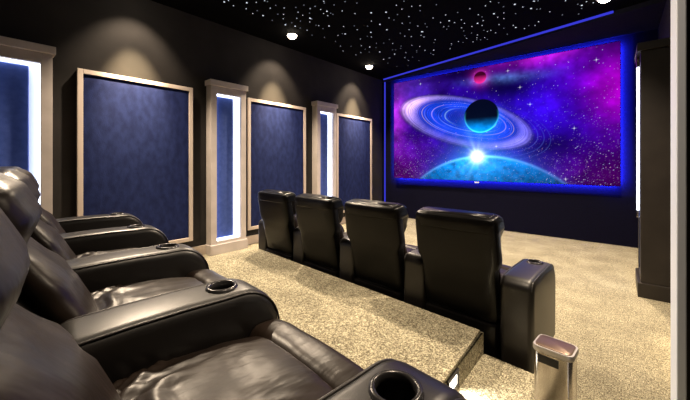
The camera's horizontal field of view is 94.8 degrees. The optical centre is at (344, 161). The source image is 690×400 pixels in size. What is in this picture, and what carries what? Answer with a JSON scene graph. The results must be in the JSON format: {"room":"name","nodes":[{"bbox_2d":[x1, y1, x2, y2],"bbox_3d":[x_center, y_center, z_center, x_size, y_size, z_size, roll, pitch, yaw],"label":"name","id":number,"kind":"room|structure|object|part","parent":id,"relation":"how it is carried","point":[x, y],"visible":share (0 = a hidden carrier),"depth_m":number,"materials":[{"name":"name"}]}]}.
{"room":"home theater","nodes":[
{"label":"home theater","id":0,"kind":"room"},
{"bbox_2d":[0,0,381,246],"bbox_3d":[-1.887,-0.400,5.473,0.150,3.700,9.020,0,0,41],"label":"wall","id":1,"kind":"structure","parent":0,"point":[150,40],"depth_m":4.65,"materials":[{"name":"paint"}]},
{"bbox_2d":[0,36,55,214],"bbox_3d":[-3.502,0.085,3.343,0.190,2.730,0.655,0,0,41],"label":"pilaster","id":2,"kind":"object","parent":1,"relation":"attached to","point":[26,68],"visible":0.52,"depth_m":3.44,"materials":[{"name":"beige paint"}]},
{"bbox_3d":[-3.567,0.085,3.352,0.040,2.270,0.317,0,0,41],"label":"insert panel","id":3,"kind":"part","parent":2,"relation":"part of","materials":[{"name":"blue fabric"}]},
{"bbox_2d":[76,68,192,242],"bbox_3d":[-2.754,0.035,4.278,0.100,2.290,1.343,0,0,41],"label":"acoustic panel","id":4,"kind":"object","parent":1,"relation":"attached to","point":[134,136],"visible":0.85,"depth_m":4.21,"materials":[{"name":"blue fabric"}]},
{"bbox_2d":[205,79,247,255],"bbox_3d":[-1.921,0.085,5.174,0.190,2.730,0.659,0,0,41],"label":"pilaster","id":5,"kind":"object","parent":1,"relation":"attached to","point":[225,101],"visible":1,"depth_m":5.19,"materials":[{"name":"beige paint"}]},
{"bbox_3d":[-1.986,0.085,5.183,0.040,2.270,0.321,0,0,41],"label":"insert panel","id":6,"kind":"part","parent":5,"relation":"part of","materials":[{"name":"blue fabric"}]},
{"bbox_2d":[191,217,345,254],"bbox_3d":[-1.821,1.375,5.416,0.025,0.150,8.720,0,0,41],"label":"baseboard","id":7,"kind":"structure","parent":1,"relation":"attached to","point":[252,239],"depth_m":5.57,"materials":[{"name":"brown wood"}]},
{"bbox_2d":[246,98,305,229],"bbox_3d":[-1.269,0.035,5.999,0.100,2.290,1.338,0,0,41],"label":"acoustic panel","id":8,"kind":"object","parent":1,"relation":"attached to","point":[275,132],"visible":0.76,"depth_m":5.86,"materials":[{"name":"blue fabric"}]},
{"bbox_2d":[311,101,337,196],"bbox_3d":[-0.433,0.085,6.897,0.190,2.730,0.646,0,0,41],"label":"pilaster","id":9,"kind":"object","parent":1,"relation":"attached to","point":[323,113],"visible":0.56,"depth_m":6.91,"materials":[{"name":"beige paint"}]},
{"bbox_3d":[-0.499,0.085,6.906,0.040,2.270,0.308,0,0,41],"label":"insert panel","id":10,"kind":"part","parent":9,"relation":"part of","materials":[{"name":"blue fabric"}]},
{"bbox_2d":[336,113,371,212],"bbox_3d":[0.223,0.035,7.727,0.100,2.290,1.350,0,0,41],"label":"acoustic panel","id":11,"kind":"object","parent":1,"relation":"attached to","point":[353,133],"visible":0.85,"depth_m":7.66,"materials":[{"name":"blue fabric"}]},
{"bbox_2d":[151,0,648,79],"bbox_3d":[0.221,-2.310,3.654,5.720,0.120,9.020,0,0,41],"label":"ceiling","id":12,"kind":"structure","parent":0,"point":[310,40],"depth_m":5.08,"materials":[{"name":"black paint"}]},
{"bbox_2d":[286,33,297,38],"bbox_3d":[-0.937,-2.216,5.617,0.206,0.067,0.206,0,0,41],"label":"recessed light","id":13,"kind":"object","parent":12,"relation":"in","point":[290,35],"visible":1,"depth_m":5.57,"materials":[{"name":"grey metal"}]},
{"bbox_2d":[383,11,613,79],"bbox_3d":[2.518,-2.234,6.648,0.029,0.028,4.860,0,0,-37],"label":"led strip","id":14,"kind":"object","parent":12,"relation":"attached to","point":[610,12],"visible":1,"depth_m":5.84,"materials":[{"name":"blue plastic"}]},
{"bbox_2d":[596,0,609,2],"bbox_3d":[3.553,-2.216,4.331,0.206,0.067,0.206,0,0,41],"label":"recessed light","id":15,"kind":"object","parent":12,"relation":"in","point":[600,1],"visible":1,"depth_m":4.33,"materials":[{"name":"grey metal"}]},
{"bbox_2d":[203,218,670,399],"bbox_3d":[0.221,1.510,3.654,5.720,0.120,9.020,0,0,41],"label":"floor","id":16,"kind":"structure","parent":0,"point":[622,338],"depth_m":3.01,"materials":[{"name":"carpet"}]},
{"bbox_2d":[258,189,297,260],"bbox_3d":[-0.713,0.906,4.325,0.820,1.088,0.871,0,0,44],"label":"recliner","id":17,"kind":"object","parent":16,"relation":"on","point":[277,224],"visible":0.52,"depth_m":3.94,"materials":[{"name":"leather"}]},
{"bbox_3d":[-0.889,1.098,4.576,0.216,0.624,0.715,0,0,44],"label":"armrest","id":18,"kind":"part","parent":17,"relation":"part of","materials":[{"name":"leather"}]},
{"bbox_2d":[294,215,297,227],"bbox_3d":[-0.791,0.793,4.111,0.552,0.473,0.179,0,0,44],"label":"cushion","id":19,"kind":"object","parent":17,"relation":"on","point":[295,219],"depth_m":3.92,"materials":[{"name":"black leather"}]},
{"bbox_2d":[293,193,346,277],"bbox_3d":[-0.143,0.906,3.778,0.820,1.088,0.870,0,0,44],"label":"recliner","id":20,"kind":"object","parent":16,"relation":"on","point":[318,234],"visible":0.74,"depth_m":3.40,"materials":[{"name":"leather"}]},
{"bbox_3d":[-0.285,0.782,3.494,0.628,0.724,0.245,0,0,44],"label":"backrest","id":21,"kind":"part","parent":20,"relation":"part of","materials":[{"name":"black leather"}]},
{"bbox_3d":[-0.319,1.098,4.030,0.216,0.624,0.715,0,0,44],"label":"armrest","id":22,"kind":"part","parent":20,"relation":"part of","materials":[{"name":"leather"}]},
{"bbox_2d":[340,225,343,239],"bbox_3d":[-0.221,0.793,3.564,0.552,0.473,0.179,0,0,44],"label":"cushion","id":23,"kind":"object","parent":20,"relation":"on","point":[341,232],"depth_m":3.38,"materials":[{"name":"black leather"}]},
{"bbox_2d":[207,249,483,390],"bbox_3d":[-0.887,1.300,1.429,4.190,0.300,3.905,0,0,41],"label":"platform","id":24,"kind":"object","parent":16,"relation":"on","point":[366,326],"visible":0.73,"depth_m":2.31,"materials":[{"name":"carpet"}]},
{"bbox_2d":[0,166,141,233],"bbox_3d":[-2.156,0.591,2.552,1.060,1.119,0.797,0,0,-44],"label":"recliner","id":25,"kind":"object","parent":24,"relation":"on","point":[117,219],"visible":0.07,"depth_m":2.73,"materials":[{"name":"leather"}]},
{"bbox_2d":[40,205,65,233],"bbox_3d":[-2.214,0.489,2.347,0.296,0.498,0.560,0,0,-44],"label":"cushion","id":26,"kind":"object","parent":25,"relation":"on","point":[46,216],"depth_m":2.25,"materials":[{"name":"black leather"}]},
{"bbox_3d":[-2.248,0.798,2.868,0.715,0.624,0.216,0,0,-44],"label":"armrest","id":27,"kind":"part","parent":25,"relation":"part of","materials":[{"name":"leather"}]},
{"bbox_2d":[0,168,168,260],"bbox_3d":[-1.599,0.591,1.979,1.060,1.119,0.797,0,0,-44],"label":"recliner","id":28,"kind":"object","parent":24,"relation":"on","point":[73,245],"visible":0.1,"depth_m":2.13,"materials":[{"name":"leather"}]},
{"bbox_2d":[31,218,76,260],"bbox_3d":[-1.656,0.489,1.774,0.296,0.498,0.560,0,0,-44],"label":"cushion","id":29,"kind":"object","parent":28,"relation":"on","point":[44,233],"depth_m":1.64,"materials":[{"name":"black leather"}]},
{"bbox_2d":[76,248,134,257],"bbox_3d":[-1.429,0.711,1.991,0.487,0.298,0.578,0,0,-44],"label":"seat cushion","id":30,"kind":"object","parent":28,"relation":"on","point":[80,252],"depth_m":2.09,"materials":[{"name":"black leather"}]},
{"bbox_3d":[-1.691,0.798,2.295,0.715,0.624,0.216,0,0,-44],"label":"armrest","id":31,"kind":"part","parent":28,"relation":"part of","materials":[{"name":"leather"}]},
{"bbox_2d":[0,172,225,323],"bbox_3d":[-1.041,0.591,1.405,1.060,1.119,0.797,0,0,-44],"label":"recliner","id":32,"kind":"object","parent":24,"relation":"on","point":[60,290],"visible":0.35,"depth_m":1.31,"materials":[{"name":"leather"}]},
{"bbox_3d":[-1.163,0.499,1.134,0.459,0.785,0.571,0,0,-44],"label":"backrest","id":33,"kind":"part","parent":32,"relation":"part of","materials":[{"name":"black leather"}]},
{"bbox_2d":[21,237,96,323],"bbox_3d":[-1.098,0.489,1.200,0.296,0.498,0.560,0,0,-44],"label":"cushion","id":34,"kind":"object","parent":32,"relation":"on","point":[51,288],"depth_m":1.03,"materials":[{"name":"black leather"}]},
{"bbox_3d":[-1.133,0.798,1.721,0.715,0.624,0.216,0,0,-44],"label":"armrest","id":35,"kind":"part","parent":32,"relation":"part of","materials":[{"name":"leather"}]},
{"bbox_2d":[91,277,202,310],"bbox_3d":[-0.872,0.711,1.417,0.487,0.298,0.578,0,0,-44],"label":"seat cushion","id":36,"kind":"object","parent":32,"relation":"on","point":[106,292],"depth_m":1.47,"materials":[{"name":"black leather"}]},
{"bbox_2d":[0,207,467,399],"bbox_3d":[-0.413,0.591,0.739,1.076,1.119,1.028,0,0,-44],"label":"recliner","id":37,"kind":"object","parent":24,"relation":"on","point":[223,339],"visible":1,"depth_m":0.86,"materials":[{"name":"black leather"}]},
{"bbox_2d":[0,305,122,399],"bbox_3d":[-0.556,0.489,0.611,0.296,0.498,0.560,0,0,-44],"label":"cushion","id":38,"kind":"object","parent":37,"relation":"on","point":[40,359],"depth_m":0.56,"materials":[{"name":"black leather"}]},
{"bbox_3d":[-0.591,0.798,1.132,0.715,0.624,0.216,0,0,-44],"label":"armrest","id":39,"kind":"part","parent":37,"relation":"part of","materials":[{"name":"leather"}]},
{"bbox_2d":[114,336,332,399],"bbox_3d":[-0.330,0.711,0.828,0.487,0.298,0.578,0,0,-44],"label":"seat cushion","id":40,"kind":"object","parent":37,"relation":"on","point":[163,367],"depth_m":0.89,"materials":[{"name":"black leather"}]},
{"bbox_3d":[-0.001,0.798,0.574,0.715,0.624,0.216,0,0,-44],"label":"armrest","id":41,"kind":"part","parent":37,"relation":"part of","materials":[{"name":"leather"}]},
{"bbox_2d":[447,367,458,389],"bbox_3d":[0.599,1.225,1.756,0.012,0.100,0.150,0,0,41],"label":"step light","id":42,"kind":"object","parent":24,"relation":"attached to","point":[453,381],"visible":0.75,"depth_m":1.77,"materials":[{"name":"grey plastic"}]},
{"bbox_2d":[339,199,417,301],"bbox_3d":[0.427,0.906,3.232,0.820,1.088,0.871,0,0,44],"label":"recliner","id":43,"kind":"object","parent":16,"relation":"on","point":[373,250],"visible":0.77,"depth_m":2.87,"materials":[{"name":"leather"}]},
{"bbox_3d":[0.251,1.098,3.483,0.216,0.624,0.715,0,0,44],"label":"armrest","id":44,"kind":"part","parent":43,"relation":"part of","materials":[{"name":"leather"}]},
{"bbox_3d":[0.285,0.782,2.947,0.628,0.724,0.245,0,0,44],"label":"backrest","id":45,"kind":"part","parent":43,"relation":"part of","materials":[{"name":"black leather"}]},
{"bbox_2d":[403,207,554,373],"bbox_3d":[1.065,0.906,2.620,1.006,1.088,0.870,0,0,44],"label":"recliner","id":46,"kind":"object","parent":16,"relation":"on","point":[456,271],"visible":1,"depth_m":2.27,"materials":[{"name":"black leather"}]},
{"bbox_3d":[0.821,1.098,2.936,0.216,0.624,0.715,0,0,44],"label":"armrest","id":47,"kind":"part","parent":46,"relation":"part of","materials":[{"name":"leather"}]},
{"bbox_3d":[0.855,0.782,2.401,0.628,0.724,0.245,0,0,44],"label":"backrest","id":48,"kind":"part","parent":46,"relation":"part of","materials":[{"name":"black leather"}]},
{"bbox_2d":[500,268,506,276],"bbox_3d":[1.089,1.011,2.645,0.568,0.298,0.488,0,0,44],"label":"seat cushion","id":49,"kind":"object","parent":46,"relation":"on","point":[502,270],"depth_m":2.62,"materials":[{"name":"black leather"}]},
{"bbox_3d":[1.391,1.098,2.389,0.216,0.624,0.715,0,0,44],"label":"armrest","id":50,"kind":"part","parent":46,"relation":"part of","materials":[{"name":"leather"}]},
{"bbox_2d":[458,354,533,399],"bbox_3d":[0.738,1.375,1.661,0.347,0.150,1.039,0,0,41],"label":"step","id":51,"kind":"structure","parent":16,"relation":"on","point":[491,378],"depth_m":1.87,"materials":[{"name":"carpet"}]},
{"bbox_2d":[533,334,578,399],"bbox_3d":[1.076,1.190,1.621,0.150,0.519,0.180,0,0,-43],"label":"pedal bin","id":52,"kind":"object","parent":16,"relation":"on","point":[555,360],"visible":1,"depth_m":1.58,"materials":[{"name":"metal"}]},
{"bbox_3d":[1.076,0.936,1.621,0.126,0.011,0.158,0,0,-43],"label":"lid","id":53,"kind":"part","parent":52,"relation":"part of","materials":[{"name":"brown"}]},
{"bbox_2d":[382,29,657,247],"bbox_3d":[3.119,-0.400,7.011,5.420,3.700,0.150,0,0,41],"label":"wall","id":54,"kind":"structure","parent":0,"point":[590,213],"depth_m":6.12,"materials":[{"name":"paint"}]},
{"bbox_2d":[384,82,385,201],"bbox_3d":[1.088,-0.362,8.641,0.025,3.625,0.035,0,0,41],"label":"led strip","id":55,"kind":"object","parent":54,"relation":"attached to","point":[384,82],"visible":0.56,"depth_m":8.63,"materials":[{"name":"blue plastic"}]},
{"bbox_2d":[394,41,620,186],"bbox_3d":[3.024,-0.803,6.906,4.501,2.527,0.132,0,0,41],"label":"projection screen","id":56,"kind":"object","parent":54,"relation":"attached to","point":[554,118],"visible":1,"depth_m":6.39,"materials":[{"name":"fabric"}]},
{"bbox_2d":[382,0,666,82],"bbox_3d":[2.680,-2.215,6.501,5.419,0.070,1.195,0,0,41],"label":"soffit","id":57,"kind":"structure","parent":54,"relation":"attached to","point":[644,16],"depth_m":5.42,"materials":[{"name":"paint"}]},
{"bbox_2d":[658,0,670,38],"bbox_3d":[2.329,-0.400,1.834,0.150,3.700,9.020,0,0,41],"label":"wall","id":58,"kind":"structure","parent":0,"point":[664,30],"depth_m":4.29,"materials":[{"name":"paint"}]},
{"bbox_2d":[635,37,670,302],"bbox_3d":[3.480,0.085,3.542,0.340,2.730,0.640,0,0,41],"label":"pilaster","id":59,"kind":"object","parent":58,"relation":"attached to","point":[652,58],"visible":0.63,"depth_m":3.35,"materials":[{"name":"brown wood"}]},
{"bbox_2d":[687,0,689,399],"bbox_3d":[1.205,-0.400,0.905,0.338,3.700,0.175,0,0,41],"label":"wall","id":60,"kind":"structure","parent":0,"point":[688,1],"depth_m":0.94,"materials":[{"name":"black paint"}]},
{"bbox_2d":[671,0,686,399],"bbox_3d":[1.039,-0.400,0.989,0.022,3.700,0.145,0,0,41],"label":"trim","id":61,"kind":"structure","parent":60,"relation":"attached to","point":[678,7],"depth_m":0.94,"materials":[{"name":"beige"}]}
]}

